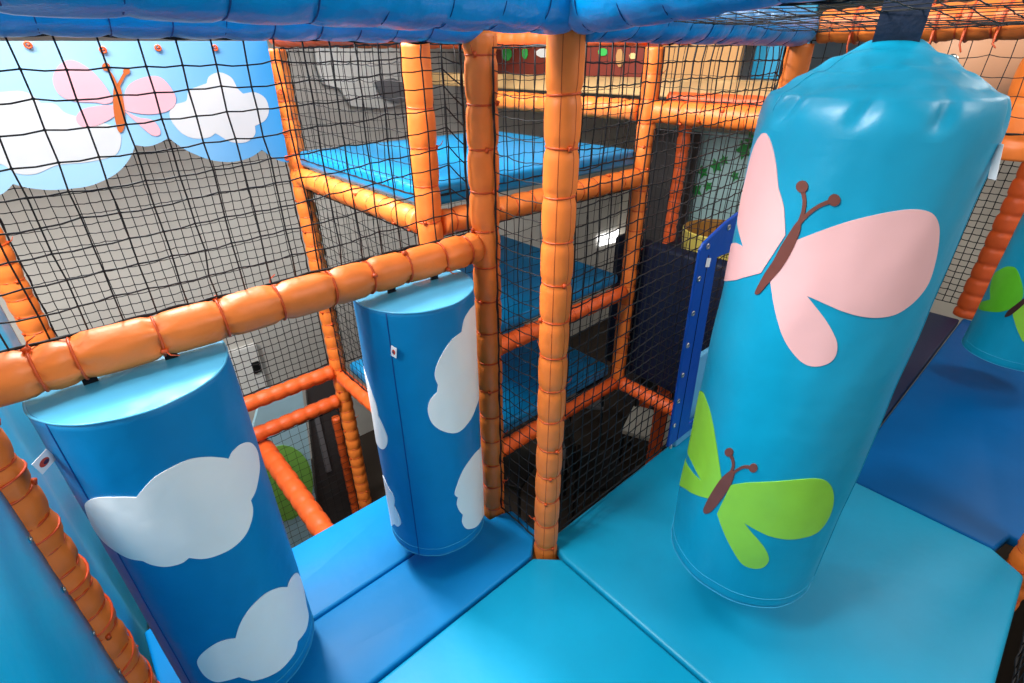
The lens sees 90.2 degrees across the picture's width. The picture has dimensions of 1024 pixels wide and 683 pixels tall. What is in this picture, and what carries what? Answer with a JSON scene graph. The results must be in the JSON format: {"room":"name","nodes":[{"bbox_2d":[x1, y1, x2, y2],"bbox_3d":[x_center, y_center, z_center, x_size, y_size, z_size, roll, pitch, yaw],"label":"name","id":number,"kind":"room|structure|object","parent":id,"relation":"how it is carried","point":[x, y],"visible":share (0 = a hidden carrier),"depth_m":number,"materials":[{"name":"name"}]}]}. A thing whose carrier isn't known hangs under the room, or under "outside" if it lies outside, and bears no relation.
{"room":"indoor soft playground","nodes":[
{"label":"indoor soft playground","id":0,"kind":"room"},
{"bbox_2d":[0,36,629,457],"bbox_3d":[-1.789,-1.133,3.862,8.700,4.950,0.100,-24,37,-36],"label":"wall","id":1,"kind":"structure","parent":0,"point":[364,420],"depth_m":3.69,"materials":[{"name":"grey paint"}]},
{"bbox_2d":[0,41,290,194],"bbox_3d":[-1.459,-0.874,1.950,1.240,0.487,0.067,-24,37,-36],"label":"wall mural","id":2,"kind":"object","parent":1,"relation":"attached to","point":[35,149],"visible":0.87,"depth_m":1.91},
{"bbox_2d":[0,91,120,174],"bbox_3d":[-1.677,-0.725,1.773,0.516,0.269,0.001,-24,37,-36],"label":"print","id":3,"kind":"object","parent":2,"relation":"attached to","point":[35,149],"depth_m":1.82},
{"bbox_2d":[53,60,112,103],"bbox_3d":[-1.532,-0.919,1.813,0.154,0.142,0.001,-24,37,-36],"label":"print","id":4,"kind":"object","parent":2,"relation":"on","point":[94,83],"depth_m":1.82},
{"bbox_2d":[76,105,113,126],"bbox_3d":[-1.523,-0.827,1.873,0.130,0.070,0.001,-24,37,-36],"label":"print","id":5,"kind":"object","parent":2,"relation":"attached to","point":[95,115],"depth_m":1.87},
{"bbox_2d":[113,85,124,132],"bbox_3d":[-1.467,-0.868,1.906,0.054,0.162,0.001,-24,37,-36],"label":"print","id":6,"kind":"object","parent":2,"relation":"attached to","point":[118,119],"depth_m":1.91},
{"bbox_2d":[117,73,125,85],"bbox_3d":[-1.435,-0.970,1.881,0.049,0.050,0.001,-24,37,-36],"label":"print","id":7,"kind":"object","parent":2,"relation":"attached to","point":[121,77],"depth_m":1.88},
{"bbox_2d":[125,111,159,135],"bbox_3d":[-1.421,-0.841,1.969,0.095,0.095,0.001,-24,37,-36],"label":"print","id":8,"kind":"object","parent":2,"relation":"attached to","point":[153,128],"depth_m":1.97},
{"bbox_2d":[123,76,175,113],"bbox_3d":[-1.390,-0.939,1.947,0.184,0.131,0.001,-24,37,-36],"label":"print","id":9,"kind":"object","parent":2,"relation":"on","point":[143,104],"depth_m":1.95},
{"bbox_2d":[169,72,268,142],"bbox_3d":[-1.209,-0.965,2.121,0.386,0.271,0.001,-24,37,-36],"label":"print","id":10,"kind":"object","parent":2,"relation":"attached to","point":[209,101],"depth_m":2.11},
{"bbox_2d":[228,343,267,394],"bbox_3d":[-2.149,0.237,4.119,0.252,0.414,0.065,-24,37,-36],"label":"switch box","id":11,"kind":"object","parent":1,"relation":"attached to","point":[251,348],"visible":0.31,"depth_m":4.11,"materials":[{"name":"grey plastic"}]},
{"bbox_2d":[252,361,261,373],"bbox_3d":[-2.075,0.210,4.143,0.055,0.099,0.015,-24,37,-36],"label":"switch","id":12,"kind":"object","parent":11,"relation":"attached to","point":[257,367],"depth_m":4.14,"materials":[{"name":"plastic"}]},
{"bbox_2d":[252,388,315,547],"bbox_3d":[-1.668,1.085,3.571,0.705,1.699,0.030,-24,37,-36],"label":"wall decoration","id":13,"kind":"object","parent":1,"relation":"attached to","point":[276,409],"visible":0.02,"depth_m":3.46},
{"bbox_2d":[266,445,312,520],"bbox_3d":[-1.592,0.999,3.573,0.389,0.671,0.004,-24,37,-36],"label":"disc","id":14,"kind":"object","parent":13,"relation":"attached to","point":[292,456],"visible":0.36,"depth_m":3.60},
{"bbox_2d":[314,47,404,107],"bbox_3d":[-1.059,-2.091,3.969,0.943,0.505,0.030,-24,37,-36],"label":"wall decoration","id":15,"kind":"object","parent":1,"relation":"attached to","point":[393,68],"visible":0.5,"depth_m":3.89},
{"bbox_2d":[374,78,403,102],"bbox_3d":[-0.950,-1.999,4.070,0.299,0.180,0.030,-24,37,-36],"label":"wall decoration","id":16,"kind":"object","parent":15,"relation":"attached to","point":[386,83],"visible":0.55,"depth_m":4.04,"materials":[{"name":"grey paint"}]},
{"bbox_2d":[432,72,778,97],"bbox_3d":[0.218,-1.589,3.138,0.140,0.083,3.000,-24,37,-36],"label":"beam","id":17,"kind":"structure","parent":1,"relation":"attached to","point":[529,85],"depth_m":2.69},
{"bbox_2d":[597,229,618,245],"bbox_3d":[1.312,-1.378,6.799,0.551,0.178,0.020,-24,37,-36],"label":"wall light","id":18,"kind":"object","parent":1,"relation":"attached to","point":[615,233],"visible":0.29,"depth_m":6.76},
{"bbox_2d":[149,319,1023,682],"bbox_3d":[0.439,2.155,3.121,9.000,0.100,8.200,-24,37,-36],"label":"floor","id":19,"kind":"structure","parent":0,"point":[373,469],"depth_m":4.81,"materials":[{"name":"carpet"}]},
{"bbox_2d":[0,227,55,343],"bbox_3d":[-1.881,0.598,2.391,0.116,3.350,0.132,-12,31,-19],"label":"post","id":20,"kind":"object","parent":19,"relation":"on","point":[18,304],"visible":0.16,"depth_m":1.94,"materials":[{"name":"orange plastic"}]},
{"bbox_2d":[0,418,159,682],"bbox_3d":[-0.964,1.107,1.424,0.102,3.390,0.104,9,30,17],"label":"post","id":21,"kind":"object","parent":19,"relation":"on","point":[23,492],"visible":0.62,"depth_m":1.06,"materials":[{"name":"orange plastic"}]},
{"bbox_2d":[0,491,127,682],"bbox_3d":[-0.501,0.866,0.700,0.021,1.000,1.300,-24,37,-36],"label":"panel","id":22,"kind":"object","parent":21,"relation":"attached to","point":[45,636],"depth_m":0.89,"materials":[{"name":"blue plastic"}]},
{"bbox_2d":[0,305,155,675],"bbox_3d":[-1.434,0.585,1.711,0.036,1.330,1.251,-24,37,-36],"label":"panel","id":23,"kind":"object","parent":21,"relation":"attached to","point":[26,442],"visible":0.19,"depth_m":1.56,"materials":[{"name":"plastic"}]},
{"bbox_2d":[0,13,482,43],"bbox_3d":[-0.559,-0.598,0.902,1.230,0.114,0.116,-24,37,-36],"label":"beam","id":24,"kind":"structure","parent":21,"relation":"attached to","point":[10,25],"depth_m":0.90,"materials":[{"name":"blue plastic"}]},
{"bbox_2d":[0,34,469,352],"bbox_3d":[-0.536,-0.357,1.078,1.101,0.501,0.023,-24,37,-36],"label":"safety net","id":25,"kind":"object","parent":24,"relation":"hanging from","point":[420,43],"visible":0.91,"depth_m":1.04,"materials":[{"name":"fabric"}]},
{"bbox_2d":[145,495,414,682],"bbox_3d":[-0.658,0.825,1.868,1.118,0.050,0.325,-24,37,-36],"label":"floor mat","id":26,"kind":"object","parent":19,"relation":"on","point":[341,560],"visible":0.34,"depth_m":1.87,"materials":[{"name":"blue plastic"}]},
{"bbox_2d":[269,49,371,509],"bbox_3d":[-1.025,0.211,3.039,0.124,3.390,0.130,6,30,11],"label":"post","id":27,"kind":"object","parent":19,"relation":"on","point":[347,413],"visible":0.53,"depth_m":2.79,"materials":[{"name":"orange plastic"}]},
{"bbox_2d":[0,140,328,395],"bbox_3d":[-1.461,-0.388,2.275,1.062,1.596,0.029,-24,37,-36],"label":"wall","id":28,"kind":"structure","parent":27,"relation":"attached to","point":[159,162],"depth_m":2.24,"materials":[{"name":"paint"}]},
{"bbox_2d":[243,365,334,411],"bbox_3d":[-1.450,0.351,2.679,1.055,0.089,0.088,-24,37,-36],"label":"bar","id":29,"kind":"object","parent":27,"relation":"attached to","point":[264,397],"visible":0.51,"depth_m":2.81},
{"bbox_2d":[253,395,340,441],"bbox_3d":[-1.448,0.530,2.778,1.055,0.087,0.087,-24,37,-36],"label":"bar","id":30,"kind":"object","parent":27,"relation":"attached to","point":[299,416],"visible":0.44,"depth_m":2.91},
{"bbox_2d":[258,439,333,535],"bbox_3d":[-1.053,0.774,2.535,0.103,0.107,1.020,-24,37,-36],"label":"bar","id":31,"kind":"object","parent":30,"relation":"attached to","point":[301,499],"visible":0.76,"depth_m":2.53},
{"bbox_2d":[259,408,359,545],"bbox_3d":[-1.448,1.034,3.055,1.060,1.050,0.017,-24,37,-36],"label":"safety net","id":32,"kind":"object","parent":30,"relation":"hanging from","point":[337,408],"visible":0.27,"depth_m":3.17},
{"bbox_2d":[336,371,370,411],"bbox_3d":[-0.651,0.394,2.666,0.087,0.086,1.025,-24,37,-36],"label":"bar","id":33,"kind":"object","parent":27,"relation":"attached to","point":[350,386],"visible":0.31,"depth_m":2.85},
{"bbox_2d":[295,169,416,232],"bbox_3d":[-0.656,-0.600,2.115,0.091,0.097,1.025,-24,37,-36],"label":"bar","id":34,"kind":"object","parent":27,"relation":"attached to","point":[363,198],"visible":0.88,"depth_m":2.00,"materials":[{"name":"orange plastic"}]},
{"bbox_2d":[306,189,416,392],"bbox_3d":[-0.654,-0.104,2.388,0.023,1.042,1.026,-24,37,-36],"label":"safety net","id":35,"kind":"object","parent":34,"relation":"hanging from","point":[307,190],"visible":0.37,"depth_m":2.47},
{"bbox_2d":[300,131,634,204],"bbox_3d":[-0.212,-0.868,2.418,1.190,0.070,1.080,-24,37,-36],"label":"mat","id":36,"kind":"object","parent":34,"relation":"on","point":[453,142],"visible":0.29,"depth_m":2.19,"materials":[{"name":"blue plastic"}]},
{"bbox_2d":[285,42,462,48],"bbox_3d":[-0.581,-1.512,2.545,1.110,0.092,0.093,-24,37,-36],"label":"bar","id":37,"kind":"object","parent":27,"relation":"attached to","point":[392,46],"visible":0.11,"depth_m":2.52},
{"bbox_2d":[286,51,470,361],"bbox_3d":[-0.579,-0.759,2.962,1.117,1.610,0.021,-24,37,-35],"label":"safety net","id":38,"kind":"object","parent":37,"relation":"hanging from","point":[340,52],"visible":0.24,"depth_m":2.62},
{"bbox_2d":[305,380,351,523],"bbox_3d":[-1.368,1.003,3.895,0.468,1.618,0.030,-24,37,-36],"label":"wall decoration","id":39,"kind":"object","parent":19,"relation":"on","point":[316,393],"visible":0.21,"depth_m":3.82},
{"bbox_2d":[314,417,331,472],"bbox_3d":[-1.377,0.745,3.709,0.039,0.533,0.012,-24,37,-36],"label":"wall bar","id":40,"kind":"object","parent":39,"relation":"attached to","point":[317,420],"visible":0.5,"depth_m":3.71,"materials":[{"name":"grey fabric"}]},
{"bbox_2d":[331,415,359,513],"bbox_3d":[-1.241,1.034,3.881,0.066,1.136,0.066,-24,37,-36],"label":"post","id":41,"kind":"object","parent":19,"relation":"on","point":[336,419],"visible":0.62,"depth_m":3.77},
{"bbox_2d":[287,511,534,682],"bbox_3d":[-0.412,0.925,1.687,1.217,0.050,0.296,-24,37,-36],"label":"floor mat","id":42,"kind":"object","parent":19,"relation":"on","point":[370,634],"visible":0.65,"depth_m":1.70,"materials":[{"name":"blue plastic"}]},
{"bbox_2d":[401,43,443,243],"bbox_3d":[-0.281,-0.110,1.922,0.106,1.750,0.106,-20,35,-31],"label":"post","id":43,"kind":"object","parent":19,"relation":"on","point":[417,124],"visible":0.32,"depth_m":1.58,"materials":[{"name":"orange plastic"}]},
{"bbox_2d":[269,40,367,46],"bbox_3d":[-0.570,-1.067,1.743,0.093,0.092,1.260,-24,37,-36],"label":"bar","id":44,"kind":"object","parent":43,"relation":"attached to","point":[278,43],"visible":0.15,"depth_m":1.96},
{"bbox_2d":[278,42,413,194],"bbox_3d":[-0.657,-0.873,1.961,0.022,0.462,1.025,-23,36,-35],"label":"safety net","id":45,"kind":"object","parent":44,"relation":"hanging from","point":[394,43],"visible":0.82,"depth_m":1.90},
{"bbox_2d":[430,43,645,195],"bbox_3d":[0.157,-0.875,1.958,1.119,0.462,0.018,-24,37,-36],"label":"safety net","id":46,"kind":"object","parent":43,"relation":"attached to","point":[513,45],"visible":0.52,"depth_m":1.93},
{"bbox_2d":[441,168,641,235],"bbox_3d":[0.167,-0.595,2.105,1.121,0.095,0.101,-24,37,-36],"label":"bar","id":47,"kind":"object","parent":43,"relation":"attached to","point":[459,222],"visible":0.54,"depth_m":1.99,"materials":[{"name":"orange plastic"}]},
{"bbox_2d":[444,189,629,332],"bbox_3d":[0.159,-0.341,2.256,1.116,0.497,0.021,-24,37,-36],"label":"safety net","id":48,"kind":"object","parent":47,"relation":"hanging from","point":[579,213],"visible":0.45,"depth_m":2.32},
{"bbox_2d":[477,285,627,360],"bbox_3d":[0.172,-0.078,2.389,1.120,0.092,0.087,-24,37,-36],"label":"bar","id":49,"kind":"object","parent":43,"relation":"attached to","point":[525,339],"visible":0.35,"depth_m":2.44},
{"bbox_2d":[458,235,617,330],"bbox_3d":[-0.206,-0.334,2.711,1.130,0.055,1.050,-24,37,-36],"label":"mat","id":50,"kind":"object","parent":49,"relation":"on","point":[523,261],"visible":0.14,"depth_m":2.63,"materials":[{"name":"blue plastic"}]},
{"bbox_2d":[479,303,617,437],"bbox_3d":[0.161,0.170,2.540,1.119,0.489,0.021,-24,37,-36],"label":"safety net","id":51,"kind":"object","parent":49,"relation":"hanging from","point":[617,303],"visible":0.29,"depth_m":2.66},
{"bbox_2d":[611,47,665,389],"bbox_3d":[0.627,-0.501,2.618,0.114,1.750,0.100,15,33,26],"label":"post","id":52,"kind":"object","parent":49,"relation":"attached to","point":[653,51],"visible":0.62,"depth_m":2.48,"materials":[{"name":"orange plastic"}]},
{"bbox_2d":[466,91,638,120],"bbox_3d":[0.168,-1.286,2.754,0.096,0.094,1.250,-24,37,-36],"label":"bar","id":53,"kind":"object","parent":52,"relation":"attached to","point":[591,99],"visible":0.37,"depth_m":2.50,"materials":[{"name":"orange plastic"}]},
{"bbox_2d":[497,32,649,48],"bbox_3d":[0.166,-1.550,2.607,0.093,0.092,1.250,-24,37,-36],"label":"bar","id":54,"kind":"object","parent":52,"relation":"attached to","point":[528,38],"visible":0.2,"depth_m":2.64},
{"bbox_2d":[619,377,672,415],"bbox_3d":[0.823,0.337,2.830,0.086,0.092,0.510,-24,37,-36],"label":"bar","id":55,"kind":"object","parent":52,"relation":"attached to","point":[623,381],"visible":0.52,"depth_m":2.85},
{"bbox_2d":[650,100,761,131],"bbox_3d":[0.816,-0.941,2.121,0.095,0.097,0.510,-24,37,-36],"label":"bar","id":56,"kind":"object","parent":52,"relation":"attached to","point":[666,104],"visible":0.78,"depth_m":2.10,"materials":[{"name":"orange plastic"}]},
{"bbox_2d":[624,129,752,400],"bbox_3d":[0.817,-0.292,2.482,0.018,1.345,0.505,-24,37,-36],"label":"safety net","id":57,"kind":"object","parent":56,"relation":"hanging from","point":[728,188],"visible":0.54,"depth_m":2.43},
{"bbox_2d":[503,377,617,456],"bbox_3d":[0.173,0.429,2.672,1.120,0.083,0.083,-24,37,-36],"label":"bar","id":58,"kind":"object","parent":43,"relation":"attached to","point":[524,440],"visible":0.41,"depth_m":2.74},
{"bbox_2d":[350,323,607,436],"bbox_3d":[-0.196,0.160,2.992,1.110,0.070,1.050,-24,37,-36],"label":"mat","id":59,"kind":"object","parent":58,"relation":"on","point":[513,363],"visible":0.26,"depth_m":2.87,"materials":[{"name":"blue plastic"}]},
{"bbox_2d":[462,30,507,519],"bbox_3d":[-0.072,0.712,2.108,0.122,3.410,0.129,6,30,11],"label":"post","id":60,"kind":"object","parent":19,"relation":"on","point":[477,52],"visible":0.58,"depth_m":1.50,"materials":[{"name":"orange plastic"}]},
{"bbox_2d":[0,232,484,406],"bbox_3d":[-0.520,-0.106,1.202,1.115,0.117,0.112,-24,37,-36],"label":"rail","id":61,"kind":"object","parent":60,"relation":"attached to","point":[27,372],"visible":1,"depth_m":1.08,"materials":[{"name":"orange plastic"}]},
{"bbox_2d":[22,340,313,682],"bbox_3d":[-0.777,0.476,1.269,0.367,0.982,0.354,-24,37,-36],"label":"bag","id":62,"kind":"object","parent":61,"relation":"hanging from","point":[162,457],"visible":0.94,"depth_m":1.07,"materials":[{"name":"blue plastic"}]},
{"bbox_2d":[353,270,483,555],"bbox_3d":[-0.274,0.239,1.654,0.342,0.944,0.342,-24,37,-36],"label":"bag","id":63,"kind":"object","parent":61,"relation":"hanging from","point":[418,339],"visible":0.94,"depth_m":1.47,"materials":[{"name":"blue plastic"}]},
{"bbox_2d":[492,44,545,536],"bbox_3d":[0.022,0.003,1.587,0.019,1.601,0.210,-24,37,-36],"label":"safety net","id":64,"kind":"object","parent":60,"relation":"attached to","point":[535,45],"visible":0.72,"depth_m":1.49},
{"bbox_2d":[503,448,536,517],"bbox_3d":[-0.051,1.010,4.158,0.455,0.900,0.426,13,32,22],"label":"cafe chair","id":65,"kind":"object","parent":19,"relation":"on","point":[514,467],"visible":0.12,"depth_m":4.07,"materials":[{"name":"black plastic"}]},
{"bbox_2d":[378,559,701,682],"bbox_3d":[0.095,1.202,1.183,1.192,0.050,1.216,-24,37,-36],"label":"floor mat","id":66,"kind":"object","parent":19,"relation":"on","point":[545,623],"visible":1,"depth_m":1.59,"materials":[{"name":"plastic"}]},
{"bbox_2d":[529,30,585,559],"bbox_3d":[0.129,0.801,1.946,0.128,3.410,0.109,13,32,22],"label":"post","id":67,"kind":"object","parent":19,"relation":"on","point":[565,53],"visible":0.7,"depth_m":1.34,"materials":[{"name":"orange plastic"}]},
{"bbox_2d":[0,0,571,34],"bbox_3d":[-0.370,-0.496,0.681,1.285,0.126,0.127,-24,37,-36],"label":"beam","id":68,"kind":"structure","parent":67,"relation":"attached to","point":[546,17],"depth_m":0.75,"materials":[{"name":"blue plastic"}]},
{"bbox_2d":[568,0,821,34],"bbox_3d":[0.531,-0.525,0.642,0.132,0.206,1.174,-24,37,-36],"label":"beam","id":69,"kind":"structure","parent":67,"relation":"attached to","point":[586,17],"depth_m":0.91,"materials":[{"name":"blue plastic"}]},
{"bbox_2d":[566,375,606,446],"bbox_3d":[0.700,0.531,5.014,0.426,0.900,0.455,6,30,11],"label":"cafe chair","id":70,"kind":"object","parent":19,"relation":"on","point":[598,407],"visible":0.14,"depth_m":4.83,"materials":[{"name":"black metal"}]},
{"bbox_2d":[563,416,624,522],"bbox_3d":[0.652,1.043,4.093,0.455,0.900,0.426,-2,29,-3],"label":"cafe chair","id":71,"kind":"object","parent":19,"relation":"on","point":[568,430],"visible":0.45,"depth_m":4.00,"materials":[{"name":"black plastic"}]},
{"bbox_2d":[618,378,674,462],"bbox_3d":[1.256,0.754,4.609,0.426,0.900,0.455,14,32,23],"label":"cafe chair","id":72,"kind":"object","parent":19,"relation":"on","point":[649,384],"visible":0.23,"depth_m":4.61,"materials":[{"name":"black plastic"}]},
{"bbox_2d":[645,386,671,463],"bbox_3d":[1.165,0.641,4.039,0.113,1.650,0.113,-24,37,-36],"label":"post","id":73,"kind":"object","parent":19,"relation":"on","point":[658,414],"visible":0.23,"depth_m":4.03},
{"bbox_2d":[622,128,701,409],"bbox_3d":[1.381,-0.514,4.907,0.030,2.825,0.432,-24,37,-36],"label":"board","id":74,"kind":"object","parent":19,"relation":"on","point":[697,137],"visible":0.36,"depth_m":4.43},
{"bbox_2d":[639,125,691,407],"bbox_3d":[1.349,-0.473,4.603,0.102,3.050,0.103,-15,32,-24],"label":"post","id":75,"kind":"object","parent":19,"relation":"on","point":[667,228],"visible":0.32,"depth_m":4.13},
{"bbox_2d":[672,128,753,221],"bbox_3d":[1.766,-0.396,4.656,0.048,2.859,1.154,-24,37,-36],"label":"mural","id":76,"kind":"object","parent":19,"relation":"on","point":[718,140],"visible":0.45,"depth_m":4.17},
{"bbox_2d":[693,183,700,196],"bbox_3d":[1.570,-1.292,4.365,0.003,0.131,0.124,-24,37,-36],"label":"print","id":77,"kind":"object","parent":76,"relation":"attached to","point":[699,190],"depth_m":4.35,"materials":[{"name":"green paint"}]},
{"bbox_2d":[698,166,707,177],"bbox_3d":[1.593,-1.414,4.266,0.003,0.108,0.104,-24,37,-36],"label":"print","id":78,"kind":"object","parent":76,"relation":"attached to","point":[704,175],"depth_m":4.26,"materials":[{"name":"green paint"}]},
{"bbox_2d":[710,159,720,172],"bbox_3d":[1.663,-1.431,4.169,0.003,0.122,0.116,-24,37,-36],"label":"print","id":79,"kind":"object","parent":76,"relation":"attached to","point":[712,168],"depth_m":4.17,"materials":[{"name":"green paint"}]},
{"bbox_2d":[736,140,749,159],"bbox_3d":[1.799,-1.485,3.965,0.003,0.148,0.139,-24,37,-36],"label":"print","id":80,"kind":"object","parent":76,"relation":"attached to","point":[744,148],"depth_m":3.97,"materials":[{"name":"green paint"}]},
{"bbox_2d":[745,131,753,148],"bbox_3d":[1.829,-1.536,3.897,0.003,0.128,0.120,-24,37,-36],"label":"print","id":81,"kind":"object","parent":76,"relation":"attached to","point":[746,136],"depth_m":3.92,"materials":[{"name":"green paint"}]},
{"bbox_2d":[557,436,1022,682],"bbox_3d":[0.990,0.802,1.895,1.215,0.050,1.234,-24,37,-36],"label":"floor mat","id":82,"kind":"object","parent":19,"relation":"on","point":[896,594],"visible":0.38,"depth_m":1.72,"materials":[{"name":"teal plastic"}]},
{"bbox_2d":[672,347,708,446],"bbox_3d":[0.861,0.243,2.368,0.280,0.469,0.024,-24,37,-36],"label":"panel","id":83,"kind":"object","parent":82,"relation":"on","point":[703,357],"visible":0.13,"depth_m":2.31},
{"bbox_2d":[778,44,814,88],"bbox_3d":[1.028,0.434,2.620,0.130,3.390,0.122,-12,31,-20],"label":"post","id":84,"kind":"object","parent":19,"relation":"on","point":[797,59],"visible":0.02,"depth_m":1.80,"materials":[{"name":"orange plastic"}]},
{"bbox_2d":[666,212,737,448],"bbox_3d":[0.828,-0.029,2.117,0.463,1.014,0.016,-24,37,-36],"label":"panel","id":85,"kind":"object","parent":84,"relation":"attached to","point":[719,242],"visible":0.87,"depth_m":1.97,"materials":[{"name":"blue plastic"}]},
{"bbox_2d":[586,6,818,46],"bbox_3d":[0.580,-0.899,1.434,1.140,0.117,0.118,-24,37,-36],"label":"beam","id":86,"kind":"structure","parent":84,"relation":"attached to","point":[671,32],"depth_m":1.39,"materials":[{"name":"blue plastic"}]},
{"bbox_2d":[558,42,786,529],"bbox_3d":[0.553,-0.153,1.862,1.125,1.631,0.027,-24,37,-36],"label":"safety net","id":87,"kind":"object","parent":86,"relation":"hanging from","point":[785,47],"visible":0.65,"depth_m":1.71,"materials":[{"name":"fabric"}]},
{"bbox_2d":[671,0,1011,607],"bbox_3d":[0.715,-0.021,1.297,0.429,1.559,1.150,-24,37,-36],"label":"hanging bag","id":88,"kind":"object","parent":86,"relation":"hanging from","point":[867,171],"visible":1,"depth_m":1.05,"materials":[{"name":"teal plastic"}]},
{"bbox_2d":[673,0,1023,32],"bbox_3d":[0.968,-0.664,1.036,1.150,0.023,1.186,-24,37,-36],"label":"safety net","id":89,"kind":"object","parent":86,"relation":"attached to","point":[957,23],"visible":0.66,"depth_m":1.07,"materials":[{"name":"fabric"}]},
{"bbox_2d":[666,91,766,106],"bbox_3d":[0.875,-0.998,2.126,0.062,0.062,0.500,-24,37,-36],"label":"bar","id":90,"kind":"object","parent":84,"relation":"attached to","point":[717,96],"visible":0.28,"depth_m":2.11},
{"bbox_2d":[808,35,863,71],"bbox_3d":[2.314,-0.522,4.227,0.030,3.492,0.759,-24,37,-36],"label":"wall","id":91,"kind":"structure","parent":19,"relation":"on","point":[833,49],"depth_m":3.54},
{"bbox_2d":[856,319,1023,551],"bbox_3d":[2.978,0.593,2.266,2.298,0.050,2.010,-24,37,-36],"label":"floor mat","id":92,"kind":"object","parent":19,"relation":"on","point":[950,452],"visible":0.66,"depth_m":2.39,"materials":[{"name":"blue plastic"}]},
{"bbox_2d":[953,162,1023,319],"bbox_3d":[3.194,-1.017,3.144,0.143,1.900,0.145,-24,37,-36],"label":"post","id":93,"kind":"object","parent":92,"relation":"on","point":[1005,223],"visible":0.74,"depth_m":3.33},
{"bbox_2d":[935,160,1018,304],"bbox_3d":[3.902,-0.626,2.528,0.033,1.724,2.804,-24,37,-36],"label":"safety net","id":94,"kind":"object","parent":93,"relation":"attached to","point":[1002,164],"visible":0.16,"depth_m":3.44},
{"bbox_2d":[926,0,1023,95],"bbox_3d":[2.454,-0.205,3.429,0.680,3.710,0.680,-24,37,-36],"label":"wall","id":95,"kind":"structure","parent":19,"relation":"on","point":[995,66],"depth_m":2.46,"materials":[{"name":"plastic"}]},
{"bbox_2d":[1005,533,1023,611],"bbox_3d":[1.916,0.829,1.901,0.127,3.390,0.142,-11,31,-18],"label":"post","id":96,"kind":"object","parent":19,"relation":"on","point":[1015,558],"visible":0.09,"depth_m":1.88,"materials":[{"name":"orange plastic"}]},
{"bbox_2d":[816,0,1023,52],"bbox_3d":[1.452,-0.867,1.386,0.134,0.161,1.151,-24,37,-36],"label":"rail","id":97,"kind":"object","parent":96,"relation":"attached to","point":[1010,32],"visible":0.48,"depth_m":1.50,"materials":[{"name":"orange plastic"}]},
{"bbox_2d":[810,39,1023,135],"bbox_3d":[1.433,-0.736,1.470,0.019,0.261,1.160,-24,37,-35],"label":"safety net","id":98,"kind":"object","parent":97,"relation":"hanging from","point":[989,54],"visible":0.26,"depth_m":1.49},
{"bbox_2d":[1011,631,1023,682],"bbox_3d":[1.394,0.326,1.046,1.250,1.656,0.023,-24,37,-36],"label":"safety net","id":99,"kind":"object","parent":97,"relation":"hanging from","point":[1021,649],"visible":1,"depth_m":1.53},
{"bbox_2d":[617,0,1021,426],"bbox_3d":[3.849,-1.231,3.989,0.100,4.950,7.200,-24,37,-36],"label":"wall","id":100,"kind":"structure","parent":0,"point":[943,308],"depth_m":4.28,"materials":[{"name":"beige paint"}]},
{"bbox_2d":[881,312,958,423],"bbox_3d":[2.021,0.095,3.164,2.248,0.050,0.783,-24,37,-36],"label":"floor mat","id":101,"kind":"object","parent":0,"point":[937,328],"visible":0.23,"depth_m":3.20,"materials":[{"name":"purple plastic"}]},
{"bbox_2d":[604,234,727,392],"bbox_3d":[1.187,-0.266,3.018,1.025,0.787,0.740,-24,37,-36],"label":"block","id":102,"kind":"object","parent":101,"relation":"on","point":[621,237],"visible":0.22,"depth_m":2.71,"materials":[{"name":"blue plastic"}]},
{"bbox_2d":[681,219,728,260],"bbox_3d":[1.168,-0.564,2.896,0.402,0.156,0.402,-24,37,-36],"label":"tub","id":103,"kind":"object","parent":102,"relation":"on","point":[707,224],"visible":0.16,"depth_m":2.96,"materials":[{"name":"yellow plastic"}]},
{"bbox_2d":[1001,58,1023,161],"bbox_3d":[2.268,-1.050,2.161,0.266,0.520,0.265,-24,37,-36],"label":"column","id":104,"kind":"structure","parent":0,"point":[1013,149],"depth_m":2.18,"materials":[{"name":"orange plastic"}]},
{"bbox_3d":[2.644,-0.675,1.894,0.103,0.104,0.880,-24,37,-36],"label":"bar","id":105,"kind":"object","parent":104,"relation":"attached to","visible":0},
{"bbox_2d":[961,213,1023,371],"bbox_3d":[2.650,-0.626,2.376,0.415,1.564,1.150,-24,37,-36],"label":"hanging bag","id":106,"kind":"object","parent":105,"relation":"hanging from","point":[995,333],"visible":1,"depth_m":2.58,"materials":[{"name":"teal plastic"}]},
{"bbox_3d":[-0.335,-1.727,2.188,7.900,0.100,3.600,-24,37,-36],"label":"ceiling","id":107,"kind":"structure","parent":0,"visible":0},
{"bbox_2d":[496,43,660,76],"bbox_3d":[0.263,-2.093,3.469,0.038,0.503,1.759,-24,37,-36],"label":"mural panel","id":108,"kind":"object","parent":107,"relation":"hanging from","point":[529,53],"visible":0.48,"depth_m":3.29,"materials":[{"name":"paint"}]},
{"bbox_2d":[661,44,744,79],"bbox_3d":[1.034,-1.714,2.791,0.030,0.514,0.528,-24,37,-36],"label":"board","id":109,"kind":"object","parent":107,"relation":"attached to","point":[688,66],"visible":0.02,"depth_m":2.82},
{"bbox_2d":[739,46,770,80],"bbox_3d":[1.356,-1.752,2.873,0.030,0.531,0.312,-24,37,-36],"label":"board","id":110,"kind":"object","parent":107,"relation":"attached to","point":[749,48],"visible":0.02,"depth_m":2.93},
{"bbox_2d":[750,3,819,78],"bbox_3d":[1.410,-1.626,2.616,0.030,0.502,0.270,-24,37,-36],"label":"board","id":111,"kind":"object","parent":107,"relation":"hanging from","point":[763,48],"visible":0.31,"depth_m":2.73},
{"bbox_3d":[0.818,-1.201,1.972,0.092,0.092,0.520,-24,37,-36],"label":"bar","id":112,"kind":"object","parent":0,"visible":0},
{"bbox_2d":[658,45,783,105],"bbox_3d":[0.811,-1.072,2.047,0.018,0.211,0.504,-24,37,-36],"label":"safety net","id":113,"kind":"object","parent":112,"relation":"hanging from","point":[685,46],"visible":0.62,"depth_m":2.05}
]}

